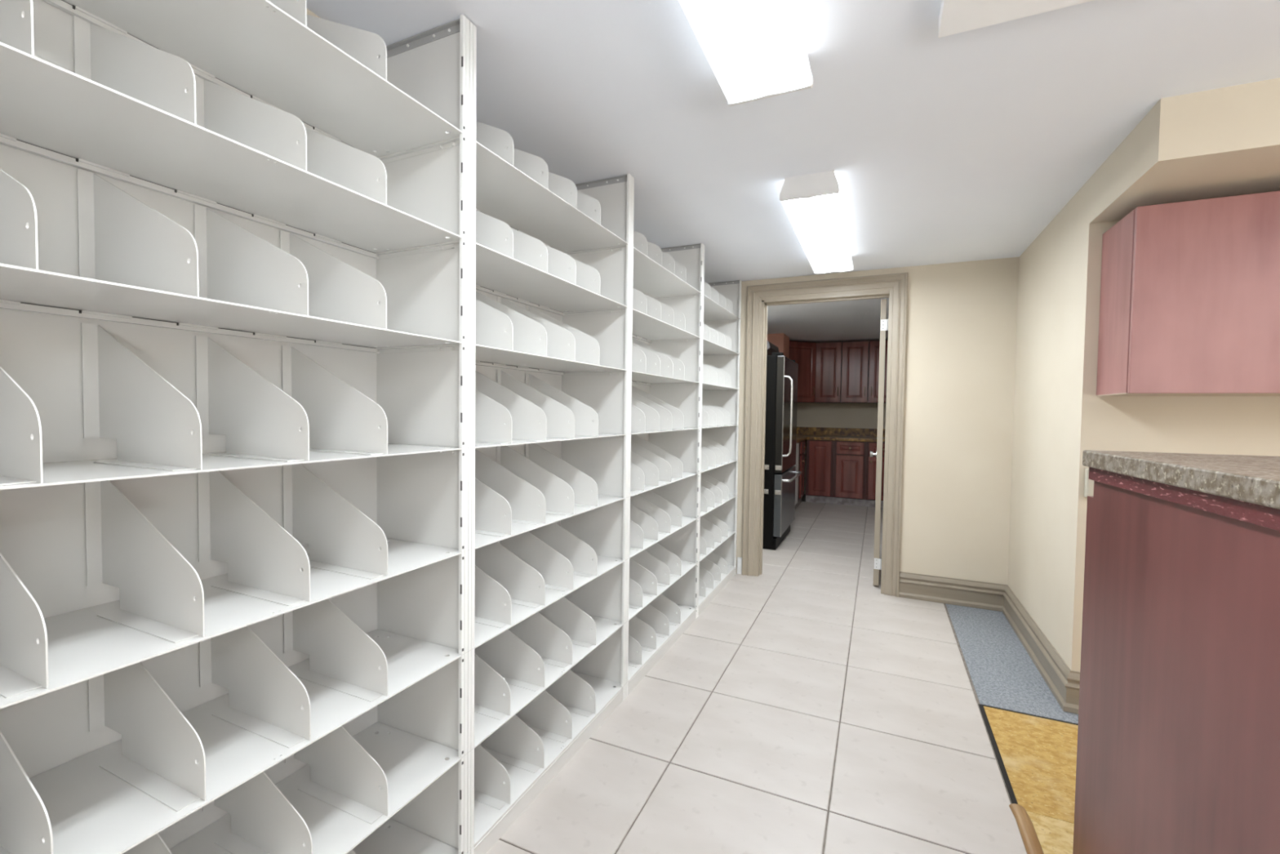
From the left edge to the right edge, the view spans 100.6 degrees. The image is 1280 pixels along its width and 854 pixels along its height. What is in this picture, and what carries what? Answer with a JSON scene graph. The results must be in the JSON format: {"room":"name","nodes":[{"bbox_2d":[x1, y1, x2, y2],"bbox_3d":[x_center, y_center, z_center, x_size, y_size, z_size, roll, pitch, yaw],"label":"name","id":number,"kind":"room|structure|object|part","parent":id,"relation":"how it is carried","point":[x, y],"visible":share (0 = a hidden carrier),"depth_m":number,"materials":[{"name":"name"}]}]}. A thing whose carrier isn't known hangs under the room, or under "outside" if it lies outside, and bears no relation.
{"room":"storage room","nodes":[
{"label":"storage room","id":0,"kind":"room"},
{"bbox_2d":[306,8,319,17],"bbox_3d":[-0.963,0.055,1.062,0.100,2.185,6.540,2,2,24],"label":"wall","id":1,"kind":"structure","parent":0,"point":[308,12],"depth_m":1.27,"materials":[{"name":"beige paint"}]},
{"bbox_2d":[486,494,1078,853],"bbox_3d":[1.713,1.177,2.193,4.820,0.060,10.750,2,2,24],"label":"floor","id":2,"kind":"structure","parent":0,"point":[808,708],"depth_m":1.92,"materials":[{"name":"tile"}]},
{"bbox_2d":[0,0,469,853],"bbox_3d":[-0.762,0.086,0.973,0.324,2.133,0.914,2,2,24],"label":"shelving unit","id":3,"kind":"object","parent":2,"relation":"on","point":[233,234],"visible":1,"depth_m":1.01,"materials":[{"name":"white metal"}]},
{"bbox_3d":[-0.892,-0.449,1.018,0.014,0.012,0.898,2,2,24],"label":"rail","id":4,"kind":"part","parent":3,"relation":"part of","materials":[{"name":"metal"}]},
{"bbox_3d":[-0.896,-0.196,1.026,0.014,0.012,0.898,2,2,24],"label":"rail","id":5,"kind":"part","parent":3,"relation":"part of","materials":[{"name":"metal"}]},
{"bbox_3d":[-0.889,-0.698,1.010,0.014,0.012,0.898,2,2,24],"label":"rail","id":6,"kind":"part","parent":3,"relation":"part of","materials":[{"name":"metal"}]},
{"bbox_3d":[-0.764,0.317,0.980,0.319,0.003,0.908,2,2,24],"label":"shelf","id":7,"kind":"part","parent":3,"relation":"part of","materials":[{"name":"metal"}]},
{"bbox_3d":[-0.757,-0.199,0.963,0.319,0.003,0.908,2,2,24],"label":"shelf","id":8,"kind":"part","parent":3,"relation":"part of","materials":[{"name":"metal"}]},
{"bbox_3d":[-0.754,-0.452,0.955,0.319,0.003,0.908,2,2,24],"label":"shelf","id":9,"kind":"part","parent":3,"relation":"part of","materials":[{"name":"metal"}]},
{"bbox_3d":[-0.761,0.060,0.972,0.319,0.003,0.908,2,2,24],"label":"shelf","id":10,"kind":"part","parent":3,"relation":"part of","materials":[{"name":"metal"}]},
{"bbox_3d":[-0.768,0.574,0.988,0.319,0.003,0.908,2,2,24],"label":"shelf","id":11,"kind":"part","parent":3,"relation":"part of","materials":[{"name":"metal"}]},
{"bbox_3d":[-0.751,-0.702,0.947,0.319,0.003,0.908,2,2,24],"label":"shelf","id":12,"kind":"part","parent":3,"relation":"part of","materials":[{"name":"metal"}]},
{"bbox_3d":[-0.771,0.835,0.997,0.319,0.003,0.908,2,2,24],"label":"shelf","id":13,"kind":"part","parent":3,"relation":"part of","materials":[{"name":"metal"}]},
{"bbox_3d":[-0.774,1.094,1.005,0.319,0.003,0.908,2,2,24],"label":"shelf","id":14,"kind":"part","parent":3,"relation":"part of","materials":[{"name":"metal"}]},
{"bbox_3d":[-0.578,0.085,1.391,0.312,2.113,0.002,2,2,24],"label":"panel","id":15,"kind":"part","parent":3,"relation":"part of","materials":[{"name":"paint"}]},
{"bbox_3d":[-0.436,0.080,1.315,0.009,2.133,0.023,2,2,24],"label":"post","id":16,"kind":"part","parent":3,"relation":"part of","materials":[{"name":"white metal"}]},
{"bbox_2d":[466,21,631,853],"bbox_3d":[-0.384,0.064,1.812,0.324,2.133,0.923,2,2,24],"label":"shelving unit","id":17,"kind":"object","parent":2,"relation":"on","point":[549,255],"visible":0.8,"depth_m":1.82,"materials":[{"name":"white metal"}]},
{"bbox_3d":[-0.426,0.079,1.337,0.009,2.133,0.023,2,2,24],"label":"post","id":18,"kind":"part","parent":17,"relation":"part of","materials":[{"name":"white metal"}]},
{"bbox_3d":[-0.510,-0.721,1.848,0.014,0.012,0.907,2,2,24],"label":"rail","id":19,"kind":"part","parent":17,"relation":"part of","materials":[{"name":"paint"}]},
{"bbox_3d":[-0.531,0.070,1.878,0.002,2.113,0.923,2,2,24],"label":"panel","id":20,"kind":"part","parent":17,"relation":"part of","materials":[{"name":"paint"}]},
{"bbox_3d":[-0.517,-0.218,1.865,0.014,0.012,0.907,2,2,24],"label":"rail","id":21,"kind":"part","parent":17,"relation":"part of","materials":[{"name":"metal"}]},
{"bbox_3d":[-0.514,-0.471,1.856,0.014,0.012,0.907,2,2,24],"label":"rail","id":22,"kind":"part","parent":17,"relation":"part of","materials":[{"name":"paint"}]},
{"bbox_3d":[-0.396,1.072,1.844,0.319,0.003,0.917,2,2,24],"label":"shelf","id":23,"kind":"part","parent":17,"relation":"part of","materials":[{"name":"metal"}]},
{"bbox_3d":[-0.389,0.552,1.827,0.319,0.003,0.917,2,2,24],"label":"shelf","id":24,"kind":"part","parent":17,"relation":"part of","materials":[{"name":"metal"}]},
{"bbox_3d":[-0.386,0.295,1.819,0.319,0.003,0.917,2,2,24],"label":"shelf","id":25,"kind":"part","parent":17,"relation":"part of","materials":[{"name":"metal"}]},
{"bbox_3d":[-0.253,1.106,1.780,0.007,0.056,0.878,2,2,24],"label":"kick plate","id":26,"kind":"part","parent":17,"relation":"part of","materials":[{"name":"paint"}]},
{"bbox_3d":[-0.392,0.813,1.835,0.319,0.003,0.917,2,2,24],"label":"shelf","id":27,"kind":"part","parent":17,"relation":"part of","materials":[{"name":"metal"}]},
{"bbox_3d":[-0.379,-0.222,1.802,0.319,0.003,0.917,2,2,24],"label":"shelf","id":28,"kind":"part","parent":17,"relation":"part of","materials":[{"name":"metal"}]},
{"bbox_3d":[-0.376,-0.474,1.794,0.319,0.003,0.917,2,2,24],"label":"shelf","id":29,"kind":"part","parent":17,"relation":"part of","materials":[{"name":"metal"}]},
{"bbox_3d":[-0.382,0.038,1.810,0.319,0.003,0.917,2,2,24],"label":"shelf","id":30,"kind":"part","parent":17,"relation":"part of","materials":[{"name":"metal"}]},
{"bbox_3d":[-0.372,-0.724,1.786,0.319,0.003,0.917,2,2,24],"label":"shelf","id":31,"kind":"part","parent":17,"relation":"part of","materials":[{"name":"metal"}]},
{"bbox_3d":[-0.198,0.063,2.233,0.312,2.113,0.002,2,2,24],"label":"panel","id":32,"kind":"part","parent":17,"relation":"part of","materials":[{"name":"paint"}]},
{"bbox_3d":[-0.056,0.057,2.158,0.009,2.133,0.023,2,2,24],"label":"post","id":33,"kind":"part","parent":17,"relation":"part of","materials":[{"name":"white metal"}]},
{"bbox_2d":[625,176,703,697],"bbox_3d":[0.002,0.042,2.667,0.324,2.133,0.949,2,2,24],"label":"shelving unit","id":34,"kind":"object","parent":2,"relation":"on","point":[666,284],"visible":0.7,"depth_m":2.77,"materials":[{"name":"white metal"}]},
{"bbox_3d":[-0.046,0.057,2.180,0.009,2.133,0.023,2,2,24],"label":"post","id":35,"kind":"part","parent":34,"relation":"part of","materials":[{"name":"white metal"}]},
{"bbox_3d":[-0.145,0.048,2.733,0.002,2.113,0.949,2,2,24],"label":"panel","id":36,"kind":"part","parent":34,"relation":"part of","materials":[{"name":"paint"}]},
{"bbox_3d":[-0.131,-0.240,2.719,0.014,0.012,0.933,2,2,24],"label":"rail","id":37,"kind":"part","parent":34,"relation":"part of","materials":[{"name":"metal"}]},
{"bbox_3d":[-0.128,-0.493,2.711,0.014,0.012,0.933,2,2,24],"label":"rail","id":38,"kind":"part","parent":34,"relation":"part of","materials":[{"name":"metal"}]},
{"bbox_3d":[-0.010,1.049,2.699,0.319,0.003,0.943,2,2,24],"label":"shelf","id":39,"kind":"part","parent":34,"relation":"part of","materials":[{"name":"metal"}]},
{"bbox_3d":[0.133,1.083,2.635,0.007,0.056,0.904,2,2,24],"label":"kick plate","id":40,"kind":"part","parent":34,"relation":"part of","materials":[{"name":"paint"}]},
{"bbox_3d":[-0.007,0.790,2.690,0.319,0.003,0.943,2,2,24],"label":"shelf","id":41,"kind":"part","parent":34,"relation":"part of","materials":[{"name":"metal"}]},
{"bbox_3d":[-0.003,0.529,2.682,0.319,0.003,0.943,2,2,24],"label":"shelf","id":42,"kind":"part","parent":34,"relation":"part of","materials":[{"name":"metal"}]},
{"bbox_3d":[0.000,0.273,2.673,0.319,0.003,0.943,2,2,24],"label":"shelf","id":43,"kind":"part","parent":34,"relation":"part of","materials":[{"name":"metal"}]},
{"bbox_3d":[0.004,0.015,2.665,0.319,0.003,0.943,2,2,24],"label":"shelf","id":44,"kind":"part","parent":34,"relation":"part of","materials":[{"name":"metal"}]},
{"bbox_3d":[0.007,-0.244,2.657,0.319,0.003,0.943,2,2,24],"label":"shelf","id":45,"kind":"part","parent":34,"relation":"part of","materials":[{"name":"metal"}]},
{"bbox_3d":[0.010,-0.497,2.649,0.319,0.003,0.943,2,2,24],"label":"shelf","id":46,"kind":"part","parent":34,"relation":"part of","materials":[{"name":"metal"}]},
{"bbox_3d":[0.013,-0.747,2.640,0.319,0.003,0.943,2,2,24],"label":"shelf","id":47,"kind":"part","parent":34,"relation":"part of","materials":[{"name":"metal"}]},
{"bbox_3d":[0.193,0.040,3.100,0.312,2.113,0.002,2,2,24],"label":"panel","id":48,"kind":"part","parent":34,"relation":"part of","materials":[{"name":"paint"}]},
{"bbox_3d":[0.335,0.035,3.024,0.009,2.133,0.023,2,2,24],"label":"post","id":49,"kind":"part","parent":34,"relation":"part of","materials":[{"name":"white metal"}]},
{"bbox_2d":[697,244,741,617],"bbox_3d":[0.384,0.019,3.513,0.324,2.133,0.905,2,2,24],"label":"shelving unit","id":50,"kind":"object","parent":2,"relation":"on","point":[722,301],"visible":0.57,"depth_m":3.69,"materials":[{"name":"white metal"}]},
{"bbox_3d":[0.345,0.034,3.047,0.009,2.133,0.023,2,2,24],"label":"post","id":51,"kind":"part","parent":50,"relation":"part of","materials":[{"name":"white metal"}]},
{"bbox_3d":[0.372,1.027,3.545,0.319,0.003,0.899,2,2,24],"label":"shelf","id":52,"kind":"part","parent":50,"relation":"part of","materials":[{"name":"metal"}]},
{"bbox_3d":[0.515,1.061,3.481,0.007,0.056,0.860,2,2,24],"label":"kick plate","id":53,"kind":"part","parent":50,"relation":"part of","materials":[{"name":"paint"}]},
{"bbox_3d":[0.376,0.768,3.537,0.319,0.003,0.899,2,2,24],"label":"shelf","id":54,"kind":"part","parent":50,"relation":"part of","materials":[{"name":"metal"}]},
{"bbox_3d":[0.379,0.507,3.528,0.319,0.003,0.899,2,2,24],"label":"shelf","id":55,"kind":"part","parent":50,"relation":"part of","materials":[{"name":"metal"}]},
{"bbox_3d":[0.382,0.250,3.520,0.319,0.003,0.899,2,2,24],"label":"shelf","id":56,"kind":"part","parent":50,"relation":"part of","materials":[{"name":"metal"}]},
{"bbox_3d":[0.386,-0.007,3.512,0.319,0.003,0.899,2,2,24],"label":"shelf","id":57,"kind":"part","parent":50,"relation":"part of","materials":[{"name":"metal"}]},
{"bbox_3d":[0.566,0.018,3.926,0.312,2.113,0.002,2,2,24],"label":"panel","id":58,"kind":"part","parent":50,"relation":"part of","materials":[{"name":"paint"}]},
{"bbox_3d":[0.389,-0.266,3.503,0.319,0.003,0.899,2,2,24],"label":"shelf","id":59,"kind":"part","parent":50,"relation":"part of","materials":[{"name":"metal"}]},
{"bbox_3d":[0.392,-0.519,3.495,0.319,0.003,0.899,2,2,24],"label":"shelf","id":60,"kind":"part","parent":50,"relation":"part of","materials":[{"name":"metal"}]},
{"bbox_3d":[0.396,-0.769,3.487,0.319,0.003,0.899,2,2,24],"label":"shelf","id":61,"kind":"part","parent":50,"relation":"part of","materials":[{"name":"metal"}]},
{"bbox_3d":[0.708,0.013,3.851,0.009,2.133,0.023,2,2,24],"label":"post","id":62,"kind":"part","parent":50,"relation":"part of","materials":[{"name":"white metal"}]},
{"bbox_2d":[762,352,801,550],"bbox_3d":[1.071,0.196,5.037,0.824,1.700,0.860,2,2,24],"label":"refrigerator","id":63,"kind":"object","parent":2,"relation":"on","point":[781,388],"visible":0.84,"depth_m":4.57,"materials":[{"name":"black metal"}]},
{"bbox_3d":[1.349,0.666,4.934,0.064,0.537,0.836,2,2,24],"label":"freezer drawer","id":64,"kind":"part","parent":63,"relation":"part of","materials":[{"name":"grey metal"}]},
{"bbox_3d":[1.360,-0.116,4.909,0.064,1.002,0.836,2,2,24],"label":"door","id":65,"kind":"part","parent":63,"relation":"part of","materials":[{"name":"black"}]},
{"bbox_3d":[1.268,-0.091,4.545,0.072,0.701,0.022,2,2,24],"label":"door handle","id":66,"kind":"part","parent":63,"relation":"part of","materials":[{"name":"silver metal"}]},
{"bbox_3d":[1.414,0.455,4.899,0.072,0.023,0.724,2,2,24],"label":"freezer handle","id":67,"kind":"part","parent":63,"relation":"part of","materials":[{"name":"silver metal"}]},
{"bbox_2d":[793,443,799,504],"bbox_3d":[1.460,0.597,6.271,0.710,0.828,0.600,2,2,24],"label":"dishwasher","id":68,"kind":"object","parent":2,"relation":"on","point":[797,444],"visible":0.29,"depth_m":6.28,"materials":[{"name":"black"}]},
{"bbox_2d":[795,440,805,508],"bbox_3d":[1.733,0.581,6.882,0.745,0.828,0.700,2,2,24],"label":"base cabinet","id":69,"kind":"object","parent":2,"relation":"on","point":[802,444],"visible":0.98,"depth_m":6.74,"materials":[{"name":"brown wood"}]},
{"bbox_3d":[2.099,0.628,6.872,0.020,0.545,0.320,2,2,24],"label":"door","id":70,"kind":"part","parent":69,"relation":"part of","materials":[{"name":"brown wood"}]},
{"bbox_3d":[2.104,0.263,6.860,0.020,0.155,0.320,2,2,24],"label":"drawer","id":71,"kind":"part","parent":69,"relation":"part of","materials":[{"name":"brown wood"}]},
{"bbox_2d":[805,440,834,503],"bbox_3d":[2.487,0.579,7.259,0.344,0.828,0.649,2,2,24],"label":"base cabinet","id":72,"kind":"object","parent":2,"relation":"on","point":[820,453],"visible":0.96,"depth_m":6.97,"materials":[{"name":"brown wood"}]},
{"bbox_2d":[832,440,866,506],"bbox_3d":[2.815,0.588,7.098,0.384,0.828,0.673,2,2,24],"label":"base cabinet","id":73,"kind":"object","parent":2,"relation":"on","point":[850,456],"visible":0.99,"depth_m":6.82,"materials":[{"name":"brown wood"}]},
{"bbox_3d":[2.691,0.637,6.824,0.325,0.545,0.020,2,2,24],"label":"door","id":74,"kind":"part","parent":73,"relation":"part of","materials":[{"name":"brown wood"}]},
{"bbox_3d":[2.695,0.272,6.812,0.325,0.155,0.020,2,2,24],"label":"drawer","id":75,"kind":"part","parent":73,"relation":"part of","materials":[{"name":"brown wood"}]},
{"bbox_2d":[865,441,884,507],"bbox_3d":[3.173,0.598,6.937,0.399,0.828,0.673,2,2,24],"label":"base cabinet","id":76,"kind":"object","parent":2,"relation":"on","point":[871,462],"visible":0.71,"depth_m":6.71,"materials":[{"name":"brown wood"}]},
{"bbox_3d":[3.048,0.647,6.662,0.340,0.545,0.020,2,2,24],"label":"door","id":77,"kind":"part","parent":76,"relation":"part of","materials":[{"name":"brown wood"}]},
{"bbox_3d":[3.053,0.282,6.651,0.340,0.155,0.020,2,2,24],"label":"drawer","id":78,"kind":"part","parent":76,"relation":"part of","materials":[{"name":"brown wood"}]},
{"bbox_2d":[1008,803,1044,853],"bbox_3d":[0.756,1.175,0.740,0.050,0.012,1.915,2,2,24],"label":"transition strip","id":79,"kind":"object","parent":2,"relation":"on","point":[1032,844],"visible":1,"depth_m":1.52,"materials":[{"name":"brown wood"}]},
{"bbox_2d":[1072,466,1279,853],"bbox_3d":[1.194,0.657,0.646,0.626,1.064,1.390,1,2,21],"label":"base cabinet","id":80,"kind":"object","parent":2,"relation":"on","point":[1178,748],"visible":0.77,"depth_m":1.00,"materials":[{"name":"brown wood"}]},
{"bbox_2d":[1082,449,1279,509],"bbox_3d":[1.189,0.104,0.607,0.642,0.040,1.382,1,2,21],"label":"countertop","id":81,"kind":"structure","parent":80,"relation":"on","point":[1255,479],"depth_m":0.98,"materials":[{"name":"stone"}]},
{"bbox_3d":[0.906,0.134,0.722,0.010,0.032,1.352,1,2,21],"label":"rail","id":82,"kind":"part","parent":80,"relation":"part of","materials":[{"name":"brown wood"}]},
{"bbox_2d":[297,0,1279,283],"bbox_3d":[1.039,-0.982,0.130,4.462,0.100,6.540,2,2,24],"label":"ceiling","id":83,"kind":"structure","parent":0,"point":[967,145],"depth_m":1.63,"materials":[{"name":"paint"}]},
{"bbox_2d":[678,0,813,106],"bbox_3d":[0.097,-0.925,0.876,0.226,0.087,1.250,2,2,24],"label":"fluorescent light","id":84,"kind":"object","parent":83,"relation":"attached to","point":[755,50],"visible":1,"depth_m":1.24,"materials":[{"name":"white plastic"}]},
{"bbox_2d":[779,169,853,274],"bbox_3d":[0.926,-0.972,2.673,0.226,0.087,1.250,2,2,24],"label":"fluorescent light","id":85,"kind":"object","parent":83,"relation":"attached to","point":[811,202],"visible":1,"depth_m":2.35,"materials":[{"name":"white plastic"}]},
{"bbox_2d":[767,297,888,342],"bbox_3d":[2.336,-1.183,5.499,3.120,0.140,4.100,2,2,24],"label":"ceiling","id":86,"kind":"structure","parent":0,"point":[856,319],"depth_m":5.60,"materials":[{"name":"paint"}]},
{"bbox_2d":[796,402,885,494],"bbox_3d":[3.144,-0.152,7.357,3.120,2.300,0.100,2,2,24],"label":"wall","id":87,"kind":"structure","parent":0,"point":[856,415],"depth_m":7.47,"materials":[{"name":"beige paint"}]},
{"bbox_2d":[789,340,817,403],"bbox_3d":[2.006,-0.754,7.362,0.806,0.823,0.794,2,2,24],"label":"upper cabinet","id":88,"kind":"object","parent":87,"relation":"attached to","point":[804,353],"visible":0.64,"depth_m":7.18,"materials":[{"name":"brown wood"}]},
{"bbox_2d":[796,426,884,436],"bbox_3d":[2.470,0.092,6.530,2.378,0.110,1.968,2,2,24],"label":"backsplash","id":89,"kind":"structure","parent":87,"relation":"attached to","point":[800,430],"depth_m":7.44,"materials":[{"name":"brown stone"}]},
{"bbox_2d":[814,340,869,403],"bbox_3d":[2.758,-0.741,7.250,0.664,0.823,0.380,2,2,24],"label":"upper cabinet","id":90,"kind":"object","parent":87,"relation":"attached to","point":[842,367],"visible":1,"depth_m":7.10,"materials":[{"name":"brown wood"}]},
{"bbox_3d":[2.546,-0.736,7.182,0.322,0.800,0.020,2,2,24],"label":"door","id":91,"kind":"part","parent":90,"relation":"part of","materials":[{"name":"brown wood"}]},
{"bbox_3d":[2.849,-0.728,7.046,0.322,0.800,0.020,2,2,24],"label":"door","id":92,"kind":"part","parent":90,"relation":"part of","materials":[{"name":"brown wood"}]},
{"bbox_2d":[867,339,888,403],"bbox_3d":[3.363,-0.724,6.977,0.660,0.823,0.380,2,2,24],"label":"upper cabinet","id":93,"kind":"object","parent":87,"relation":"attached to","point":[874,344],"visible":0.34,"depth_m":6.94,"materials":[{"name":"brown wood"}]},
{"bbox_2d":[736,257,1019,584],"bbox_3d":[1.436,0.003,3.627,3.162,2.185,0.110,2,2,24],"label":"wall","id":94,"kind":"structure","parent":0,"point":[962,317],"depth_m":3.32,"materials":[{"name":"beige paint"}]},
{"bbox_2d":[737,556,742,573],"bbox_3d":[0.733,1.018,3.903,0.037,0.120,0.014,2,2,24],"label":"trim","id":95,"kind":"structure","parent":94,"relation":"attached to","point":[739,559],"depth_m":3.90,"materials":[{"name":"white wood"}]},
{"bbox_2d":[741,272,908,596],"bbox_3d":[1.412,0.036,4.044,1.033,2.092,0.910,2,2,24],"label":"door frame","id":96,"kind":"structure","parent":94,"relation":"in","point":[894,286],"depth_m":3.61,"materials":[{"name":"beige paint"}]},
{"bbox_3d":[1.862,0.217,4.236,0.050,0.052,0.052,2,2,24],"label":"knob","id":97,"kind":"part","parent":96,"relation":"part of","materials":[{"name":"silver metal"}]},
{"bbox_2d":[898,571,1006,611],"bbox_3d":[1.959,1.033,3.342,0.592,0.160,0.028,2,2,24],"label":"baseboard","id":98,"kind":"structure","parent":94,"relation":"attached to","point":[960,592],"depth_m":3.33,"materials":[{"name":"beige paint"}]},
{"bbox_2d":[945,603,1078,724],"bbox_3d":[2.852,1.162,2.251,2.591,0.003,1.288,2,2,24],"label":"floor mat","id":99,"kind":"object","parent":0,"point":[1003,674],"depth_m":2.52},
{"bbox_2d":[938,0,1094,37],"bbox_3d":[1.105,-0.903,-0.045,1.795,0.045,2.070,2,2,24],"label":"ceiling","id":100,"kind":"structure","parent":0,"point":[956,16],"depth_m":1.18,"materials":[{"name":"white paint"}]},
{"bbox_2d":[1007,176,1279,671],"bbox_3d":[3.083,0.072,2.177,2.365,2.185,1.180,2,2,24],"label":"wall","id":101,"kind":"structure","parent":0,"point":[1059,414],"depth_m":2.26,"materials":[{"name":"beige paint"}]},
{"bbox_2d":[1002,584,1071,711],"bbox_3d":[1.974,1.054,2.688,0.028,0.160,1.208,2,2,24],"label":"baseboard","id":102,"kind":"structure","parent":101,"relation":"attached to","point":[1053,668],"depth_m":2.53,"materials":[{"name":"beige paint"}]},
{"bbox_2d":[1063,670,1079,713],"bbox_3d":[2.125,1.079,1.973,0.893,0.160,0.028,2,2,24],"label":"baseboard","id":103,"kind":"structure","parent":101,"relation":"attached to","point":[1072,704],"depth_m":2.14,"materials":[{"name":"beige paint"}]},
{"bbox_2d":[1084,467,1093,497],"bbox_3d":[1.803,0.223,2.090,0.076,0.115,0.038,2,2,24],"label":"outlet box","id":104,"kind":"object","parent":101,"relation":"attached to","point":[1088,484],"visible":0.29,"depth_m":2.09,"materials":[{"name":"beige plastic"}]},
{"bbox_3d":[1.795,0.223,2.075,0.069,0.107,0.004,2,2,24],"label":"plate","id":105,"kind":"part","parent":104,"relation":"part of","materials":[{"name":"beige plastic"}]},
{"bbox_2d":[1088,77,1279,223],"bbox_3d":[2.736,-0.883,1.348,2.365,0.233,0.570,2,2,24],"label":"bulkhead","id":106,"kind":"object","parent":101,"relation":"attached to","point":[1223,142],"visible":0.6,"depth_m":1.59,"materials":[{"name":"beige paint"}]},
{"bbox_2d":[1096,191,1279,395],"bbox_3d":[2.164,-0.423,1.763,0.920,0.633,0.306,2,2,24],"label":"upper cabinet","id":107,"kind":"object","parent":101,"relation":"attached to","point":[1189,301],"visible":1,"depth_m":1.75,"materials":[{"name":"brown wood"}]},
{"bbox_3d":[2.163,-0.109,1.778,0.920,0.004,0.272,2,2,24],"label":"panel","id":108,"kind":"part","parent":107,"relation":"part of","materials":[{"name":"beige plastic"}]},
{"bbox_3d":[0.945,-0.142,6.154,0.100,2.300,4.100,2,2,24],"label":"wall","id":109,"kind":"structure","parent":0,"visible":0},
{"bbox_2d":[766,341,779,355],"bbox_3d":[1.175,-0.854,5.785,0.582,0.238,0.550,2,2,24],"label":"range hood","id":110,"kind":"object","parent":109,"relation":"attached to","point":[771,348],"visible":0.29,"depth_m":5.59,"materials":[{"name":"grey metal"}]},
{"bbox_2d":[767,333,789,358],"bbox_3d":[1.620,-0.885,6.848,0.518,0.558,0.455,2,2,24],"label":"end panel","id":111,"kind":"object","parent":109,"relation":"attached to","point":[781,340],"visible":0.14,"depth_m":6.58,"materials":[{"name":"brown paint"}]},
{"bbox_3d":[3.583,0.609,6.752,0.499,0.828,0.673,2,2,24],"label":"base cabinet","id":112,"kind":"object","parent":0,"visible":0},
{"bbox_2d":[796,426,884,442],"bbox_3d":[2.470,0.112,6.531,2.378,0.149,1.968,2,2,24],"label":"countertop","id":113,"kind":"structure","parent":112,"relation":"on","point":[802,433],"depth_m":7.33,"materials":[{"name":"brown stone"}]}
]}

